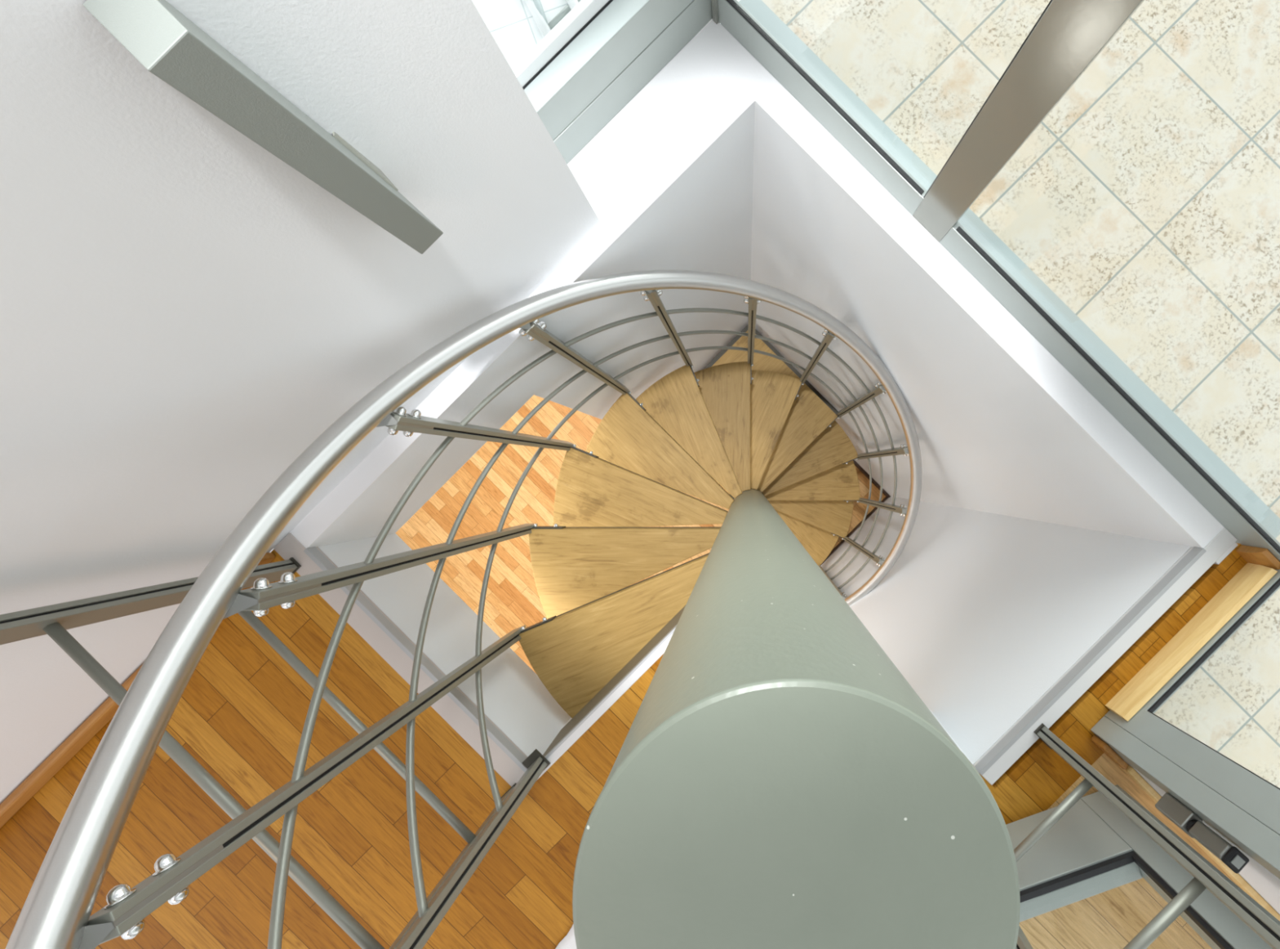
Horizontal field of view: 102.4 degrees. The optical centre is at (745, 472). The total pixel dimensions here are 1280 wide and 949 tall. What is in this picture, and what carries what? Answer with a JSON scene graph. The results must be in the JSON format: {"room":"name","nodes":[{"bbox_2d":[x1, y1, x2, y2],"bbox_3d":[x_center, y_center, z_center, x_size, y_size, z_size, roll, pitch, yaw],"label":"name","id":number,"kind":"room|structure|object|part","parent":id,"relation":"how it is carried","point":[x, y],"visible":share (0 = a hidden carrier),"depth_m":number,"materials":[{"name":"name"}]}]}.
{"room":"spiral staircase","nodes":[
{"label":"spiral staircase","id":0,"kind":"room"},
{"bbox_2d":[0,0,602,804],"bbox_3d":[-1.410,0.462,-0.012,0.097,2.300,2.977,45,90,0],"label":"wall","id":1,"kind":"structure","parent":0,"point":[185,311],"depth_m":0.66,"materials":[{"name":"white paint"}]},
{"bbox_2d":[0,552,275,828],"bbox_3d":[-1.747,0.862,1.115,1.935,0.046,0.019,-45,90,0],"label":"baseboard","id":2,"kind":"structure","parent":1,"relation":"attached to","point":[108,709],"depth_m":1.10,"materials":[{"name":"brown wood"}]},
{"bbox_2d":[83,0,443,253],"bbox_3d":[-0.473,-0.355,0.558,0.049,0.332,0.077,-45,90,0],"label":"post","id":3,"kind":"object","parent":1,"relation":"attached to","point":[163,40],"visible":1,"depth_m":0.46,"materials":[{"name":"grey metal"}]},
{"bbox_2d":[273,533,537,786],"bbox_3d":[-0.763,0.431,1.151,0.786,0.033,0.054,45,90,0],"label":"trim","id":4,"kind":"structure","parent":1,"relation":"attached to","point":[365,618],"depth_m":1.14,"materials":[{"name":"grey"}]},
{"bbox_2d":[0,557,516,948],"bbox_3d":[-0.778,0.469,0.682,0.056,0.905,0.750,-45,90,0],"label":"guard railing","id":5,"kind":"object","parent":4,"relation":"on","point":[52,620],"visible":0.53,"depth_m":0.74,"materials":[{"name":"grey metal"}]},
{"bbox_3d":[-1.022,0.216,0.706,0.025,0.847,0.038,45,90,0],"label":"post","id":6,"kind":"part","parent":5,"relation":"part of","materials":[{"name":"grey metal"}]},
{"bbox_3d":[-0.770,0.468,0.738,0.711,0.016,0.015,45,90,0],"label":"infill rod","id":7,"kind":"part","parent":5,"relation":"part of","materials":[{"name":"grey paint"}]},
{"bbox_3d":[-1.024,0.219,1.132,0.028,0.005,0.052,45,90,0],"label":"foot plate","id":8,"kind":"part","parent":5,"relation":"part of","materials":[{"name":"grey metal"}]},
{"bbox_3d":[-0.770,0.468,0.977,0.711,0.016,0.015,45,90,0],"label":"infill rod","id":9,"kind":"part","parent":5,"relation":"part of","materials":[{"name":"grey paint"}]},
{"bbox_3d":[-0.522,0.722,0.706,0.025,0.847,0.038,45,90,0],"label":"post","id":10,"kind":"part","parent":5,"relation":"part of","materials":[{"name":"grey metal"}]},
{"bbox_3d":[-0.525,0.725,1.132,0.052,0.005,0.028,-45,90,0],"label":"foot plate","id":11,"kind":"part","parent":5,"relation":"part of","materials":[{"name":"grey metal"}]},
{"bbox_2d":[308,101,755,547],"bbox_3d":[-0.484,-0.376,2.401,0.062,2.522,1.488,45,90,0],"label":"wall","id":12,"kind":"structure","parent":0,"point":[702,222],"depth_m":1.37,"materials":[{"name":"paint"}]},
{"bbox_2d":[289,19,775,548],"bbox_3d":[-0.548,-0.407,1.139,0.197,0.002,1.544,45,90,0],"label":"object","id":13,"kind":"structure","parent":12,"relation":"on","point":[713,79],"depth_m":1.14,"materials":[{"name":"white paint"}]},
{"bbox_2d":[511,0,719,164],"bbox_3d":[-0.276,-0.857,-0.022,0.086,2.340,0.635,45,90,0],"label":"window","id":14,"kind":"structure","parent":12,"relation":"in","point":[602,54],"depth_m":1.01,"materials":[{"name":"grey metal"}]},
{"bbox_3d":[-0.321,-0.860,1.028,0.018,0.160,0.575,45,90,0],"label":"sash rail","id":15,"kind":"part","parent":14,"relation":"part of","materials":[{"name":"white paint"}]},
{"bbox_3d":[-0.294,-0.836,0.975,0.048,0.002,0.578,45,90,0],"label":"rail","id":16,"kind":"part","parent":14,"relation":"part of","materials":[{"name":"white"}]},
{"bbox_3d":[-0.294,-0.836,1.018,0.049,0.082,0.578,45,90,0],"label":"rail","id":17,"kind":"part","parent":14,"relation":"part of","materials":[{"name":"grey metal"}]},
{"bbox_2d":[471,0,740,69],"bbox_3d":[-1.514,-2.177,1.241,3.529,0.058,4.688,45,90,0],"label":"floor","id":18,"kind":"structure","parent":0,"point":[511,24],"depth_m":1.21,"materials":[{"name":"white tile"}]},
{"bbox_2d":[524,0,581,37],"bbox_3d":[-0.437,-1.152,1.192,0.186,0.040,0.256,-27,90,0],"label":"trestle","id":19,"kind":"object","parent":18,"relation":"on","point":[535,6],"visible":0.4,"depth_m":1.19,"materials":[{"name":"white paint"}]},
{"bbox_3d":[-0.489,-1.098,1.192,0.016,0.040,0.124,-18,90,0],"label":"leg","id":20,"kind":"part","parent":19,"relation":"part of","materials":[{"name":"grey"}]},
{"bbox_2d":[0,543,1247,948],"bbox_3d":[0.347,1.861,1.153,4.378,0.030,3.485,45,90,0],"label":"floor","id":21,"kind":"structure","parent":0,"point":[242,713],"depth_m":1.14,"materials":[{"name":"brown wood"}]},
{"bbox_2d":[555,924,577,948],"bbox_3d":[-0.182,1.191,1.103,0.528,0.063,0.524,0,90,0],"label":"crumpled cloth","id":22,"kind":"object","parent":21,"relation":"on","point":[568,942],"visible":0.02,"depth_m":1.13,"materials":[{"name":"white fabric"}]},
{"bbox_2d":[1013,723,1279,948],"bbox_3d":[0.568,0.695,0.682,0.052,0.905,0.323,45,90,0],"label":"guard railing","id":23,"kind":"object","parent":21,"relation":"on","point":[1205,877],"visible":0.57,"depth_m":0.77,"materials":[{"name":"grey metal"}]},
{"bbox_3d":[0.461,0.797,0.706,0.038,0.847,0.025,45,90,0],"label":"post","id":24,"kind":"part","parent":23,"relation":"part of","materials":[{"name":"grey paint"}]},
{"bbox_3d":[0.672,0.591,1.132,0.052,0.005,0.028,45,90,0],"label":"foot plate","id":25,"kind":"part","parent":23,"relation":"part of","materials":[{"name":"grey metal"}]},
{"bbox_3d":[0.565,0.692,0.975,0.015,0.016,0.295,45,90,0],"label":"infill rod","id":26,"kind":"part","parent":23,"relation":"part of","materials":[{"name":"grey paint"}]},
{"bbox_3d":[0.565,0.692,0.736,0.015,0.016,0.295,45,90,0],"label":"infill rod","id":27,"kind":"part","parent":23,"relation":"part of","materials":[{"name":"grey paint"}]},
{"bbox_2d":[395,395,885,675],"bbox_3d":[-1.421,0.758,3.687,4.688,0.050,4.418,45,90,0],"label":"floor","id":28,"kind":"structure","parent":0,"point":[513,602],"depth_m":3.66,"materials":[{"name":"brown wood"}]},
{"bbox_2d":[572,488,1020,948],"bbox_3d":[0.020,0.172,1.931,0.278,3.462,0.278,0,90,0],"label":"column","id":29,"kind":"structure","parent":28,"relation":"on","point":[776,781],"depth_m":0.20,"materials":[{"name":"metal"}]},
{"bbox_2d":[519,553,709,718],"bbox_3d":[-0.280,0.441,1.367,0.594,0.070,0.296,-23,90,0],"label":"stair tread","id":30,"kind":"structure","parent":29,"relation":"attached to","point":[575,653],"depth_m":1.33,"materials":[{"name":"brown wood"}]},
{"bbox_3d":[-0.333,0.322,1.371,0.587,0.062,0.016,-22,90,0],"label":"support arm","id":31,"kind":"part","parent":30,"relation":"part of","materials":[{"name":"grey metal"}]},
{"bbox_2d":[528,524,720,618],"bbox_3d":[-0.360,0.305,1.561,0.594,0.070,0.296,0,90,0],"label":"stair tread","id":32,"kind":"structure","parent":29,"relation":"attached to","point":[573,567],"depth_m":1.53,"materials":[{"name":"brown wood"}]},
{"bbox_3d":[-0.363,0.175,1.565,0.587,0.062,0.016,0,90,0],"label":"support arm","id":33,"kind":"part","parent":32,"relation":"part of","materials":[{"name":"grey metal"}]},
{"bbox_2d":[553,444,728,527],"bbox_3d":[-0.382,0.150,1.755,0.594,0.070,0.296,22,90,0],"label":"stair tread","id":34,"kind":"structure","parent":29,"relation":"attached to","point":[592,491],"depth_m":1.72,"materials":[{"name":"brown wood"}]},
{"bbox_2d":[586,391,734,509],"bbox_3d":[-0.343,-0.003,1.950,0.594,0.070,0.296,45,90,0],"label":"stair tread","id":35,"kind":"structure","parent":29,"relation":"attached to","point":[628,437],"depth_m":1.92,"materials":[{"name":"brown wood"}]},
{"bbox_3d":[-0.254,-0.097,1.954,0.587,0.062,0.016,45,90,0],"label":"support arm","id":36,"kind":"part","parent":35,"relation":"part of","materials":[{"name":"grey metal"}]},
{"bbox_2d":[635,364,742,498],"bbox_3d":[-0.249,-0.128,2.144,0.296,0.070,0.594,-23,90,0],"label":"stair tread","id":37,"kind":"structure","parent":29,"relation":"attached to","point":[676,402],"depth_m":2.11,"materials":[{"name":"brown wood"}]},
{"bbox_3d":[-0.130,-0.181,2.148,0.016,0.062,0.587,-22,90,0],"label":"support arm","id":38,"kind":"part","parent":37,"relation":"part of","materials":[{"name":"grey metal"}]},
{"bbox_2d":[693,361,753,491],"bbox_3d":[-0.113,-0.208,2.338,0.296,0.070,0.594,0,90,0],"label":"stair tread","id":39,"kind":"structure","parent":29,"relation":"attached to","point":[725,388],"depth_m":2.30,"materials":[{"name":"brown wood"}]},
{"bbox_2d":[703,324,839,492],"bbox_3d":[0.025,-0.326,2.769,0.712,0.155,0.727,-45,90,0],"label":"step","id":40,"kind":"structure","parent":29,"relation":"attached to","point":[811,413],"depth_m":2.69,"materials":[{"name":"brown wood"}]},
{"bbox_3d":[0.020,-0.332,2.787,0.712,0.119,0.712,-45,90,0],"label":"support frame","id":41,"kind":"part","parent":40,"relation":"part of","materials":[{"name":"grey metal"}]},
{"bbox_2d":[750,370,804,489],"bbox_3d":[0.042,-0.230,2.532,0.296,0.070,0.594,22,90,0],"label":"stair tread","id":42,"kind":"structure","parent":29,"relation":"attached to","point":[773,395],"depth_m":2.50,"materials":[{"name":"brown wood"}]},
{"bbox_2d":[774,509,839,565],"bbox_3d":[0.383,0.346,3.503,0.296,0.070,0.594,-45,90,0],"label":"stair tread","id":43,"kind":"structure","parent":29,"relation":"attached to","point":[819,543],"depth_m":3.47,"materials":[{"name":"brown wood"}]},
{"bbox_2d":[761,420,857,496],"bbox_3d":[0.320,-0.097,2.921,0.594,0.070,0.296,-23,90,0],"label":"stair tread","id":44,"kind":"structure","parent":29,"relation":"attached to","point":[833,447],"depth_m":2.89,"materials":[{"name":"brown wood"}]},
{"bbox_2d":[768,500,853,539],"bbox_3d":[0.422,0.194,3.309,0.594,0.070,0.296,23,90,0],"label":"stair tread","id":45,"kind":"structure","parent":29,"relation":"attached to","point":[834,517],"depth_m":3.27,"materials":[{"name":"brown wood"}]},
{"bbox_2d":[764,460,860,502],"bbox_3d":[0.400,0.038,3.115,0.594,0.070,0.296,0,90,0],"label":"stair tread","id":46,"kind":"structure","parent":29,"relation":"attached to","point":[840,482],"depth_m":3.08,"materials":[{"name":"brown wood"}]},
{"bbox_2d":[751,102,1237,564],"bbox_3d":[0.590,-0.310,2.401,1.550,2.522,0.062,45,90,0],"label":"wall","id":47,"kind":"structure","parent":0,"point":[991,439],"depth_m":1.46,"materials":[{"name":"paint"}]},
{"bbox_2d":[4,0,1279,948],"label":"railing","id":48,"kind":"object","parent":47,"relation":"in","point":[1068,36],"depth_m":0.85,"materials":[{"name":"grey metal"}]},
{"bbox_3d":[0.019,0.101,1.852,1.471,3.323,1.293,0,90,0],"label":"spiral railing","id":49,"kind":"part","parent":48,"relation":"part of","materials":[{"name":"silver metal"}]},
{"bbox_3d":[-0.469,0.651,1.132,0.046,0.005,0.042,45,90,0],"label":"foot plate","id":50,"kind":"part","parent":48,"relation":"part of","materials":[{"name":"grey metal"}]},
{"bbox_3d":[0.020,0.069,1.658,1.381,2.333,1.176,0,90,0],"label":"infill rod","id":51,"kind":"part","parent":48,"relation":"part of","materials":[{"name":"grey paint"}]},
{"bbox_3d":[0.020,0.069,1.899,1.381,2.333,1.176,0,90,0],"label":"infill rod","id":52,"kind":"part","parent":48,"relation":"part of","materials":[{"name":"grey paint"}]},
{"bbox_3d":[0.020,0.069,2.129,1.381,2.333,1.176,0,90,0],"label":"infill rod","id":53,"kind":"part","parent":48,"relation":"part of","materials":[{"name":"grey paint"}]},
{"bbox_3d":[0.163,-0.801,1.103,0.617,0.070,0.019,45,90,0],"label":"rail","id":54,"kind":"part","parent":48,"relation":"part of","materials":[{"name":"grey metal"}]},
{"bbox_3d":[0.796,-0.168,1.103,1.005,0.070,0.019,45,90,0],"label":"rail","id":55,"kind":"part","parent":48,"relation":"part of","materials":[{"name":"grey metal"}]},
{"bbox_2d":[853,460,890,497],"bbox_3d":[0.519,-0.327,3.627,1.424,0.070,0.014,45,90,0],"label":"baseboard","id":56,"kind":"structure","parent":47,"relation":"attached to","point":[855,464],"depth_m":3.59,"materials":[{"name":"brown wood"}]},
{"bbox_2d":[755,79,1224,548],"bbox_3d":[0.561,-0.342,1.139,0.067,0.002,1.464,-45,90,0],"label":"window sill","id":57,"kind":"structure","parent":47,"relation":"on","point":[775,100],"depth_m":1.14,"materials":[{"name":"white paint"}]},
{"bbox_2d":[738,0,1279,543],"bbox_3d":[0.591,-0.456,1.185,1.739,0.050,0.099,45,90,0],"label":"sill","id":58,"kind":"structure","parent":47,"relation":"attached to","point":[757,9],"depth_m":1.16,"materials":[{"name":"grey"}]},
{"bbox_2d":[1235,545,1279,569],"bbox_3d":[1.125,0.189,1.109,0.053,0.058,0.019,45,90,0],"label":"baseboard","id":59,"kind":"structure","parent":47,"relation":"attached to","point":[1253,555],"depth_m":1.10,"materials":[{"name":"brown wood"}]},
{"bbox_2d":[820,496,1191,765],"bbox_3d":[0.533,0.755,2.416,0.125,2.493,1.525,45,90,0],"label":"wall","id":60,"kind":"structure","parent":0,"point":[981,614],"depth_m":1.54,"materials":[{"name":"paint"}]},
{"bbox_2d":[317,533,570,757],"bbox_3d":[-0.180,2.388,1.297,4.378,0.258,1.993,45,90,0],"label":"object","id":61,"kind":"structure","parent":60,"relation":"attached to","point":[516,700],"depth_m":1.28,"materials":[{"name":"paint"}]},
{"bbox_2d":[537,625,676,779],"bbox_3d":[-0.225,0.431,1.151,0.023,0.033,0.712,45,90,0],"label":"trim","id":62,"kind":"structure","parent":60,"relation":"attached to","point":[659,650],"depth_m":1.14,"materials":[{"name":"white"}]},
{"bbox_2d":[542,605,685,756],"bbox_3d":[-0.264,0.455,1.241,0.002,0.164,0.618,45,90,0],"label":"trim","id":63,"kind":"structure","parent":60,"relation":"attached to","point":[673,622],"depth_m":1.23,"materials":[{"name":"brown"}]},
{"bbox_2d":[564,707,972,764],"bbox_3d":[0.438,1.094,1.297,1.895,0.258,0.712,45,90,0],"label":"trim","id":64,"kind":"structure","parent":60,"relation":"attached to","point":[571,718],"depth_m":1.32,"materials":[{"name":"paint"}]},
{"bbox_2d":[820,496,888,565],"bbox_3d":[0.585,0.609,3.637,0.008,0.050,1.216,45,90,0],"label":"baseboard","id":65,"kind":"structure","parent":60,"relation":"attached to","point":[886,498],"depth_m":3.62,"materials":[{"name":"brown wood"}]},
{"bbox_2d":[973,528,1237,785],"bbox_3d":[0.812,0.413,1.151,0.042,0.033,0.780,45,90,0],"label":"trim","id":66,"kind":"structure","parent":60,"relation":"attached to","point":[1196,562],"depth_m":1.14,"materials":[{"name":"white"}]},
{"bbox_2d":[1005,785,1279,948],"bbox_3d":[0.522,0.832,0.072,0.660,2.100,0.060,-20,90,0],"label":"door","id":67,"kind":"structure","parent":60,"relation":"in","point":[1094,849],"depth_m":0.97,"materials":[{"name":"grey metal"}]},
{"bbox_3d":[0.522,0.832,1.046,0.484,0.152,0.060,-20,90,0],"label":"rail","id":68,"kind":"part","parent":67,"relation":"part of","materials":[{"name":"grey metal"}]},
{"bbox_2d":[1091,569,1279,835],"bbox_3d":[0.985,0.423,-0.027,0.080,2.330,0.549,45,90,0],"label":"window","id":69,"kind":"structure","parent":60,"relation":"in","point":[1258,797],"depth_m":0.98,"materials":[{"name":"grey metal"}]},
{"bbox_3d":[0.997,0.367,1.105,0.017,0.066,0.453,45,90,0],"label":"rail","id":70,"kind":"part","parent":69,"relation":"part of","materials":[{"name":"grey metal"}]},
{"bbox_2d":[1105,563,1277,721],"bbox_3d":[0.972,0.369,1.109,0.015,0.056,0.453,45,90,0],"label":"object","id":71,"kind":"structure","parent":60,"relation":"attached to","point":[1251,578],"depth_m":1.10,"materials":[{"name":"brown wood"}]},
{"bbox_2d":[761,0,1279,788],"bbox_3d":[2.882,-0.335,1.235,4.200,0.050,5.149,-45,90,0],"label":"floor","id":72,"kind":"structure","parent":0,"point":[1146,200],"depth_m":1.21,"materials":[{"name":"tile"}]},
{"bbox_2d":[1123,760,1279,915],"bbox_3d":[1.804,1.581,0.013,2.713,2.249,0.036,45,90,0],"label":"wall","id":73,"kind":"structure","parent":0,"point":[1267,885],"depth_m":0.95,"materials":[{"name":"white paint"}]},
{"bbox_2d":[1090,715,1279,879],"bbox_3d":[0.812,0.586,0.013,0.066,2.249,0.044,45,90,0],"label":"door frame","id":74,"kind":"structure","parent":73,"relation":"attached to","point":[1256,840],"depth_m":0.88,"materials":[{"name":"grey metal"}]},
{"bbox_2d":[1186,819,1197,833],"bbox_3d":[0.803,0.636,0.903,0.028,0.008,0.028,42,90,0],"label":"washer","id":75,"kind":"object","parent":73,"relation":"in","point":[1191,824],"depth_m":0.90,"materials":[{"name":"black metal"}]},
{"bbox_2d":[1118,764,1279,921],"bbox_3d":[1.786,1.600,1.113,0.014,0.049,2.712,-45,90,0],"label":"baseboard","id":76,"kind":"structure","parent":73,"relation":"attached to","point":[1130,771],"depth_m":1.09,"materials":[{"name":"brown wood"}]},
{"bbox_2d":[1155,792,1248,874],"bbox_3d":[0.804,0.635,0.898,0.033,0.144,0.037,42,90,0],"label":"door hinge","id":77,"kind":"object","parent":73,"relation":"attached to","point":[1183,817],"visible":1,"depth_m":0.88,"materials":[{"name":"silver metal"}]}
]}

